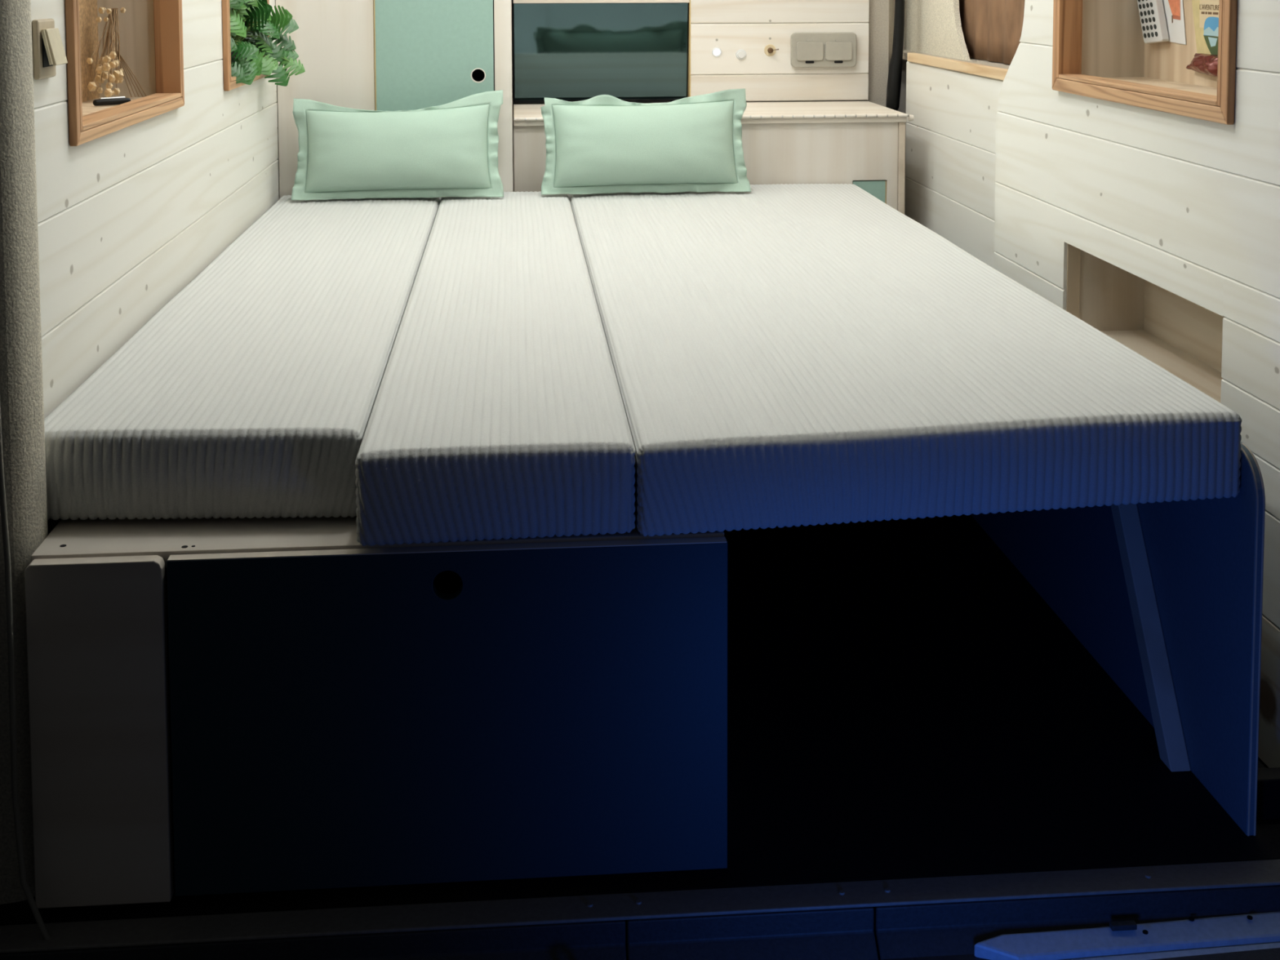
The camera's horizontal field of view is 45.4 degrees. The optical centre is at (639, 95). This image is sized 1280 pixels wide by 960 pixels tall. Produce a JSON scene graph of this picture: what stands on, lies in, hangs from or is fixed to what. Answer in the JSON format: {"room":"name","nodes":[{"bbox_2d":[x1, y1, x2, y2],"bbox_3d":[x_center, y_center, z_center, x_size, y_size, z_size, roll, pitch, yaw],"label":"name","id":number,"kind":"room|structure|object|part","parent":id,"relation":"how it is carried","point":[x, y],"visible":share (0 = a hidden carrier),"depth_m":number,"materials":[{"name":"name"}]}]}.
{"room":"vehicle interior","nodes":[
{"label":"vehicle interior","id":0,"kind":"room"},
{"bbox_2d":[31,0,279,534],"bbox_3d":[-1.014,-0.165,2.922,0.424,1.900,2.800,-1,4,-5],"label":"wall","id":1,"kind":"structure","parent":0,"point":[128,217],"depth_m":2.27,"materials":[{"name":"white wood"}]},
{"bbox_2d":[0,0,48,904],"bbox_3d":[-0.761,-0.068,1.620,0.213,1.900,0.068,-1,4,-5],"label":"lining","id":2,"kind":"object","parent":1,"relation":"attached to","point":[21,381],"visible":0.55,"depth_m":1.65,"materials":[{"name":"beige fabric"}]},
{"bbox_2d":[0,406,51,940],"bbox_3d":[-0.637,0.411,1.576,0.065,1.011,0.012,1,4,18],"label":"weatherstrip","id":3,"kind":"object","parent":1,"relation":"attached to","point":[24,883],"visible":1,"depth_m":1.60,"materials":[{"name":"grey rubber"}]},
{"bbox_2d":[31,18,67,79],"bbox_3d":[-0.696,-0.056,1.808,0.024,0.070,0.066,-1,4,-5],"label":"wall socket","id":4,"kind":"object","parent":1,"relation":"attached to","point":[48,51],"visible":1,"depth_m":1.79,"materials":[{"name":"beige plastic"}]},
{"bbox_3d":[-0.704,-0.056,1.808,0.008,0.070,0.066,-1,4,-5],"label":"plate","id":5,"kind":"part","parent":4,"relation":"part of","materials":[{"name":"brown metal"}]},
{"bbox_3d":[-0.691,-0.056,1.784,0.011,0.041,0.004,-1,4,-5],"label":"arm","id":6,"kind":"part","parent":4,"relation":"part of","materials":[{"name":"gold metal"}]},
{"bbox_2d":[64,0,184,146],"bbox_3d":[-0.803,-0.146,2.214,0.143,0.374,0.632,-1,4,-5],"label":"wall niche","id":7,"kind":"object","parent":1,"relation":"attached to","point":[151,31],"visible":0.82,"depth_m":2.51,"materials":[{"name":"brown wood"}]},
{"bbox_3d":[-0.712,-0.119,1.914,0.011,0.363,0.016,-1,4,-5],"label":"frame rail","id":8,"kind":"part","parent":7,"relation":"part of","materials":[{"name":"brown wood"}]},
{"bbox_3d":[-0.869,-0.143,2.209,0.010,0.358,0.624,-1,4,-5],"label":"panel","id":9,"kind":"part","parent":7,"relation":"part of","materials":[{"name":"brown wood"}]},
{"bbox_2d":[93,96,130,106],"bbox_3d":[-0.810,0.008,2.348,0.059,0.012,0.010,-4,6,-42],"label":"knife","id":10,"kind":"object","parent":7,"relation":"in","point":[117,100],"visible":0.89,"depth_m":2.34,"materials":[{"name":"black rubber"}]},
{"bbox_2d":[86,7,146,97],"bbox_3d":[-0.835,-0.067,2.434,0.074,0.147,0.096,-1,4,-5],"label":"dried flowers","id":11,"kind":"object","parent":7,"relation":"on","point":[112,60],"visible":1,"depth_m":2.43,"materials":[{"name":"beige plant"}]},
{"bbox_3d":[-0.844,-0.166,2.517,0.092,0.358,0.012,-1,4,-5],"label":"panel","id":12,"kind":"part","parent":7,"relation":"part of","materials":[{"name":"brown wood"}]},
{"bbox_3d":[-0.737,0.032,2.233,0.011,0.016,0.630,-1,4,-5],"label":"frame rail","id":13,"kind":"part","parent":7,"relation":"part of","materials":[{"name":"brown wood"}]},
{"bbox_3d":[-0.763,-0.164,2.526,0.011,0.363,0.016,-1,4,-5],"label":"frame rail","id":14,"kind":"part","parent":7,"relation":"part of","materials":[{"name":"brown wood"}]},
{"bbox_2d":[222,0,270,91],"bbox_3d":[-0.884,-0.215,3.182,0.143,0.378,0.510,-1,4,-5],"label":"wall niche","id":15,"kind":"object","parent":1,"relation":"attached to","point":[229,82],"visible":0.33,"depth_m":2.95,"materials":[{"name":"brown wood"}]},
{"bbox_3d":[-0.797,-0.193,2.942,0.011,0.367,0.016,-1,4,-5],"label":"frame rail","id":16,"kind":"part","parent":15,"relation":"part of","materials":[{"name":"brown wood"}]},
{"bbox_3d":[-0.817,-0.036,3.200,0.011,0.016,0.508,-1,4,-5],"label":"frame rail","id":17,"kind":"part","parent":15,"relation":"part of","materials":[{"name":"brown wood"}]},
{"bbox_2d":[229,0,305,86],"bbox_3d":[-0.829,-0.184,3.203,0.206,0.349,0.474,-1,4,-5],"label":"plant","id":18,"kind":"object","parent":15,"relation":"in","point":[246,59],"visible":0.73,"depth_m":3.26,"materials":[{"name":"green plant"}]},
{"bbox_3d":[-0.882,-0.068,3.192,0.098,0.034,0.440,-1,4,-5],"label":"planter","id":19,"kind":"part","parent":18,"relation":"part of","materials":[{"name":"green"}]},
{"bbox_2d":[0,514,1279,925],"bbox_3d":[-0.097,0.804,3.077,2.300,0.060,2.787,-1,4,-5],"label":"floor","id":20,"kind":"structure","parent":0,"point":[904,702],"depth_m":2.01,"materials":[{"name":"black rubber"}]},
{"bbox_2d":[24,515,728,908],"bbox_3d":[-0.359,0.609,2.661,0.748,0.393,2.022,-1,4,-5],"label":"base cabinet","id":21,"kind":"object","parent":20,"relation":"on","point":[306,705],"visible":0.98,"depth_m":1.66,"materials":[{"name":"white wood"}]},
{"bbox_3d":[-0.578,0.681,1.640,0.142,0.378,0.018,-1,4,-5],"label":"panel","id":22,"kind":"part","parent":21,"relation":"part of","materials":[{"name":"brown wood"}]},
{"bbox_2d":[44,195,440,519],"bbox_3d":[-0.581,0.354,2.671,0.378,0.104,1.956,-1,4,-5],"label":"mattress section","id":23,"kind":"object","parent":21,"relation":"on","point":[252,392],"visible":0.87,"depth_m":1.92,"materials":[{"name":"white fabric"}]},
{"bbox_2d":[291,89,503,199],"bbox_3d":[-0.557,0.113,3.531,0.484,0.242,0.137,-1,4,-5],"label":"pillow","id":24,"kind":"object","parent":23,"relation":"on","point":[449,149],"visible":1,"depth_m":3.50,"materials":[{"name":"green fabric"}]},
{"bbox_2d":[355,191,635,546],"bbox_3d":[-0.238,0.354,2.653,0.302,0.104,2.049,-1,4,-5],"label":"mattress section","id":25,"kind":"object","parent":21,"relation":"on","point":[498,411],"visible":0.96,"depth_m":1.83,"materials":[{"name":"white fabric"}]},
{"bbox_2d":[275,0,513,199],"bbox_3d":[-0.605,-0.234,3.904,0.552,1.890,0.583,-1,4,-5],"label":"tall cabinet","id":26,"kind":"object","parent":20,"relation":"on","point":[366,55],"visible":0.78,"depth_m":3.63,"materials":[{"name":"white wood"}]},
{"bbox_3d":[-0.488,-0.201,3.632,0.277,0.737,0.017,-1,4,-5],"label":"door","id":27,"kind":"part","parent":26,"relation":"part of","materials":[{"name":"green paint"}]},
{"bbox_3d":[-0.340,-0.237,3.937,0.018,1.890,0.561,-1,4,-5],"label":"panel","id":28,"kind":"part","parent":26,"relation":"part of","materials":[{"name":"brown wood"}]},
{"bbox_2d":[0,884,1279,959],"bbox_3d":[0.153,0.924,1.591,1.750,0.070,0.200,-1,4,-5],"label":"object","id":29,"kind":"structure","parent":20,"relation":"attached to","point":[939,931],"depth_m":1.65,"materials":[{"name":"plastic"}]},
{"bbox_3d":[-0.365,0.928,1.548,0.712,0.070,0.200,-1,4,-5],"label":"step panel","id":30,"kind":"part","parent":29,"relation":"part of","materials":[{"name":"plastic"}]},
{"bbox_3d":[0.126,0.924,1.588,0.269,0.070,0.200,-1,4,-5],"label":"step panel","id":31,"kind":"part","parent":29,"relation":"part of","materials":[{"name":"plastic"}]},
{"bbox_3d":[0.643,0.919,1.631,0.765,0.070,0.200,-1,4,-5],"label":"step panel","id":32,"kind":"part","parent":29,"relation":"part of","materials":[{"name":"plastic"}]},
{"bbox_2d":[974,911,1279,959],"bbox_3d":[0.680,0.942,1.646,0.634,0.079,0.107,-1,4,-7],"label":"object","id":33,"kind":"structure","parent":29,"relation":"on","point":[1122,940],"depth_m":1.66,"materials":[{"name":"grey paint"}]},
{"bbox_2d":[0,859,1279,953],"bbox_3d":[0.145,0.879,1.677,1.750,0.006,0.044,-1,4,-5],"label":"door sill","id":34,"kind":"structure","parent":20,"relation":"on","point":[904,891],"depth_m":1.66,"materials":[{"name":"metal"}]},
{"bbox_2d":[513,122,905,214],"bbox_3d":[0.161,0.380,3.974,0.969,0.650,0.384,-1,4,-5],"label":"base cabinet","id":35,"kind":"object","parent":20,"relation":"on","point":[870,157],"visible":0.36,"depth_m":3.79,"materials":[{"name":"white wood"}]},
{"bbox_2d":[513,101,914,126],"bbox_3d":[0.169,0.044,3.949,0.986,0.021,0.416,-1,4,-5],"label":"countertop","id":36,"kind":"structure","parent":35,"relation":"on","point":[825,112],"depth_m":3.81,"materials":[{"name":"brown wood"}]},
{"bbox_3d":[0.571,0.453,3.834,0.082,0.484,0.013,-1,4,-5],"label":"drawer","id":37,"kind":"part","parent":35,"relation":"part of","materials":[{"name":"green paint"}]},
{"bbox_3d":[0.635,0.376,4.013,0.016,0.650,0.384,-1,4,-5],"label":"panel","id":38,"kind":"part","parent":35,"relation":"part of","materials":[{"name":"brown wood"}]},
{"bbox_2d":[970,441,1265,835],"bbox_3d":[0.621,0.570,2.750,0.038,0.452,1.960,-1,4,-5],"label":"panel","id":39,"kind":"object","parent":20,"relation":"on","point":[1166,597],"visible":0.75,"depth_m":1.97,"materials":[{"name":"blue laminate"}]},
{"bbox_3d":[0.294,0.586,3.044,0.618,0.376,0.015,-1,4,-5],"label":"wall","id":40,"kind":"structure","parent":20,"relation":"on","visible":0},
{"bbox_3d":[0.309,0.405,2.833,0.617,0.016,1.720,-1,4,-5],"label":"board","id":41,"kind":"object","parent":40,"relation":"on","visible":0},
{"bbox_2d":[568,183,1241,536],"bbox_3d":[0.267,0.347,2.730,0.715,0.107,2.099,-1,4,-5],"label":"mattress section","id":42,"kind":"object","parent":41,"relation":"on","point":[782,355],"visible":0.93,"depth_m":1.92,"materials":[{"name":"white fabric"}]},
{"bbox_2d":[540,88,751,195],"bbox_3d":[0.013,0.107,3.608,0.494,0.239,0.132,-1,4,-5],"label":"pillow","id":43,"kind":"object","parent":42,"relation":"on","point":[602,144],"visible":1,"depth_m":3.58,"materials":[{"name":"green fabric"}]},
{"bbox_2d":[511,0,907,214],"bbox_3d":[-0.198,-0.270,4.310,2.280,1.900,0.160,-1,4,-5],"label":"wall","id":44,"kind":"structure","parent":0,"point":[902,108],"depth_m":4.31,"materials":[{"name":"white wood"}]},
{"bbox_2d":[512,0,687,102],"bbox_3d":[-0.111,-0.229,4.205,0.476,0.488,0.067,-1,4,-5],"label":"trim","id":45,"kind":"structure","parent":44,"relation":"attached to","point":[513,0],"depth_m":4.16,"materials":[{"name":"black plastic"}]},
{"bbox_2d":[513,0,869,102],"bbox_3d":[0.139,-0.228,4.187,0.968,0.488,0.108,-1,4,-5],"label":"control panel","id":46,"kind":"object","parent":44,"relation":"attached to","point":[731,26],"depth_m":4.17,"materials":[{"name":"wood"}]},
{"bbox_2d":[513,3,688,102],"bbox_3d":[-0.106,-0.116,4.154,0.469,0.270,0.043,-1,4,-5],"label":"television","id":47,"kind":"object","parent":46,"relation":"attached to","point":[629,52],"visible":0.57,"depth_m":4.15,"materials":[{"name":"teal"}]},
{"bbox_2d":[711,47,721,57],"bbox_3d":[0.209,-0.118,4.151,0.027,0.027,0.006,-1,4,-5],"label":"light switch","id":48,"kind":"object","parent":46,"relation":"attached to","point":[717,51],"visible":1,"depth_m":4.15,"materials":[{"name":"white plastic"}]},
{"bbox_3d":[0.275,-0.112,4.156,0.029,0.029,0.008,-1,4,-5],"label":"round knob","id":49,"kind":"part","parent":46,"relation":"part of","materials":[{"name":"white plastic"}]},
{"bbox_2d":[764,44,778,56],"bbox_3d":[0.357,-0.123,4.158,0.038,0.033,0.016,-1,4,-5],"label":"switch","id":50,"kind":"object","parent":46,"relation":"attached to","point":[770,50],"visible":1,"depth_m":4.16,"materials":[{"name":"gold"}]},
{"bbox_3d":[0.354,-0.123,4.157,0.015,0.015,0.011,-1,4,-5],"label":"knob","id":51,"kind":"part","parent":50,"relation":"part of","materials":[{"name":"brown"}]},
{"bbox_2d":[791,31,856,67],"bbox_3d":[0.500,-0.125,4.166,0.178,0.095,0.024,-1,4,-5],"label":"double socket","id":52,"kind":"object","parent":46,"relation":"attached to","point":[808,50],"visible":1,"depth_m":4.16,"materials":[{"name":"grey plastic"}]},
{"bbox_2d":[905,0,1279,768],"bbox_3d":[0.875,-0.178,3.028,0.354,1.900,2.900,-1,4,-5],"label":"wall","id":53,"kind":"structure","parent":0,"point":[1014,171],"depth_m":2.32,"materials":[{"name":"white wood"}]},
{"bbox_2d":[859,0,893,106],"bbox_3d":[0.662,-0.268,4.251,0.080,1.900,0.099,-1,4,-5],"label":"trim","id":54,"kind":"structure","parent":53,"relation":"attached to","point":[880,11],"depth_m":4.21,"materials":[{"name":"beige wood"}]},
{"bbox_2d":[885,0,904,111],"bbox_3d":[0.684,-0.577,4.069,0.049,1.238,0.037,-1,4,-5],"label":"seal","id":55,"kind":"object","parent":53,"relation":"attached to","point":[895,73],"visible":0.91,"depth_m":4.09,"materials":[{"name":"black rubber"}]},
{"bbox_2d":[903,0,977,61],"bbox_3d":[0.809,-0.617,3.561,0.014,1.083,1.435,-1,4,-5],"label":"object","id":56,"kind":"structure","parent":53,"relation":"attached to","point":[932,27],"depth_m":3.99,"materials":[{"name":"beige fabric"}]},
{"bbox_2d":[902,49,1009,79],"bbox_3d":[0.800,-0.075,3.661,0.131,0.023,1.315,-1,4,-5],"label":"window sill","id":57,"kind":"structure","parent":53,"relation":"attached to","point":[997,70],"depth_m":3.60,"materials":[{"name":"brown wood"}]},
{"bbox_2d":[959,0,1025,64],"bbox_3d":[0.855,-0.466,3.408,0.020,0.800,1.101,-1,4,-5],"label":"wood panel","id":58,"kind":"object","parent":53,"relation":"attached to","point":[992,29],"visible":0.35,"depth_m":3.62,"materials":[{"name":"brown wood"}]},
{"bbox_2d":[1052,0,1237,124],"bbox_3d":[0.827,-0.166,2.335,0.166,0.360,0.659,-1,4,-5],"label":"wall niche","id":59,"kind":"object","parent":53,"relation":"attached to","point":[1100,51],"visible":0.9,"depth_m":2.57,"materials":[{"name":"beige wood"}]},
{"bbox_3d":[0.723,-0.184,2.646,0.011,0.349,0.022,-1,4,-5],"label":"frame rail","id":60,"kind":"part","parent":59,"relation":"part of","materials":[{"name":"brown wood"}]},
{"bbox_3d":[0.816,-0.190,2.648,0.115,0.338,0.012,-1,4,-5],"label":"panel","id":61,"kind":"part","parent":59,"relation":"part of","materials":[{"name":"brown wood"}]},
{"bbox_3d":[0.750,0.003,2.341,0.011,0.022,0.657,-1,4,-5],"label":"frame rail","id":62,"kind":"part","parent":59,"relation":"part of","materials":[{"name":"brown wood"}]},
{"bbox_2d":[1137,0,1168,43],"bbox_3d":[0.868,-0.148,2.603,0.014,0.119,0.123,-1,4,-5],"label":"calendar","id":63,"kind":"object","parent":59,"relation":"attached to","point":[1152,15],"visible":1,"depth_m":2.58,"materials":[{"name":"white paper"}]},
{"bbox_2d":[1162,0,1186,44],"bbox_3d":[0.880,-0.170,2.554,0.001,0.164,0.145,-1,4,-5],"label":"picture card","id":64,"kind":"object","parent":59,"relation":"attached to","point":[1173,9],"visible":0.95,"depth_m":2.53,"materials":[{"name":"white paper"}]},
{"bbox_2d":[1168,0,1180,16],"bbox_3d":[0.881,-0.185,2.538,0.001,0.113,0.073,-1,4,-5],"label":"print","id":65,"kind":"object","parent":64,"relation":"attached to","point":[1174,6],"depth_m":2.53},
{"bbox_2d":[1173,14,1180,19],"bbox_3d":[0.883,-0.129,2.520,0.001,0.008,0.030,-1,4,-5],"label":"print","id":66,"kind":"object","parent":64,"relation":"attached to","point":[1175,16],"depth_m":2.52,"materials":[{"name":"brown paper"}]},
{"bbox_3d":[0.905,-0.168,2.341,0.010,0.338,0.639,-1,4,-5],"label":"panel","id":67,"kind":"part","parent":59,"relation":"part of","materials":[{"name":"beige wood"}]},
{"bbox_2d":[1186,53,1217,77],"bbox_3d":[0.884,-0.048,2.399,0.020,0.035,0.131,-1,4,-5],"label":"wrapper","id":68,"kind":"object","parent":59,"relation":"in","point":[1206,64],"visible":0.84,"depth_m":2.39,"materials":[{"name":"red"}]},
{"bbox_2d":[1191,0,1219,54],"bbox_3d":[0.892,-0.160,2.418,0.002,0.206,0.158,-1,4,-5],"label":"flyer","id":69,"kind":"object","parent":59,"relation":"attached to","point":[1206,12],"visible":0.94,"depth_m":2.41,"materials":[{"name":"yellow paper"}]},
{"bbox_2d":[1199,0,1219,27],"bbox_3d":[0.894,-0.177,2.389,0.001,0.146,0.098,-1,4,-5],"label":"print","id":70,"kind":"object","parent":69,"relation":"attached to","point":[1208,9],"depth_m":2.40,"materials":[{"name":"beige paper"}]},
{"bbox_2d":[1201,11,1217,14],"bbox_3d":[0.893,-0.129,2.396,0.001,0.004,0.066,-1,4,-5],"label":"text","id":71,"kind":"object","parent":69,"relation":"on","point":[1202,12],"depth_m":2.40,"materials":[{"name":"brown"}]},
{"bbox_2d":[1203,35,1217,54],"bbox_3d":[0.894,-0.077,2.390,0.001,0.033,0.069,-1,4,-5],"label":"print","id":72,"kind":"object","parent":69,"relation":"attached to","point":[1210,42],"depth_m":2.40,"materials":[{"name":"green"}]},
{"bbox_2d":[1203,26,1218,35],"bbox_3d":[0.894,-0.101,2.389,0.001,0.015,0.064,-1,4,-5],"label":"print","id":73,"kind":"object","parent":69,"relation":"on","point":[1207,31],"depth_m":2.40,"materials":[{"name":"white"}]},
{"bbox_2d":[1204,17,1218,36],"bbox_3d":[0.894,-0.108,2.389,0.001,0.030,0.064,-1,4,-5],"label":"print","id":74,"kind":"object","parent":69,"relation":"on","point":[1211,24],"depth_m":2.40,"materials":[{"name":"blue paper"}]},
{"bbox_2d":[1208,36,1217,46],"bbox_3d":[0.894,-0.084,2.391,0.001,0.015,0.032,-1,4,-5],"label":"print","id":75,"kind":"object","parent":69,"relation":"attached to","point":[1212,41],"depth_m":2.39,"materials":[{"name":"white"}]},
{"bbox_3d":[0.776,-0.137,2.013,0.011,0.349,0.022,-1,4,-5],"label":"frame rail","id":76,"kind":"part","parent":59,"relation":"part of","materials":[{"name":"brown wood"}]},
{"bbox_2d":[1066,243,1224,402],"bbox_3d":[0.838,0.352,2.362,0.150,0.178,0.619,-1,4,-5],"label":"wall niche","id":77,"kind":"object","parent":53,"relation":"attached to","point":[1181,336],"visible":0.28,"depth_m":2.61,"materials":[{"name":"beige wood"}]},
{"bbox_3d":[0.813,0.335,2.665,0.130,0.168,0.012,-1,4,-5],"label":"panel","id":78,"kind":"part","parent":77,"relation":"part of","materials":[{"name":"beige wood"}]},
{"bbox_3d":[0.908,0.352,2.368,0.010,0.178,0.619,-1,4,-5],"label":"panel","id":79,"kind":"part","parent":77,"relation":"part of","materials":[{"name":"beige wood"}]},
{"bbox_2d":[1256,767,1279,820],"bbox_3d":[0.773,0.838,1.841,0.085,0.050,0.028,-1,4,-5],"label":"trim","id":80,"kind":"structure","parent":53,"relation":"attached to","point":[1268,806],"depth_m":1.83,"materials":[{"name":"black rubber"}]}
]}

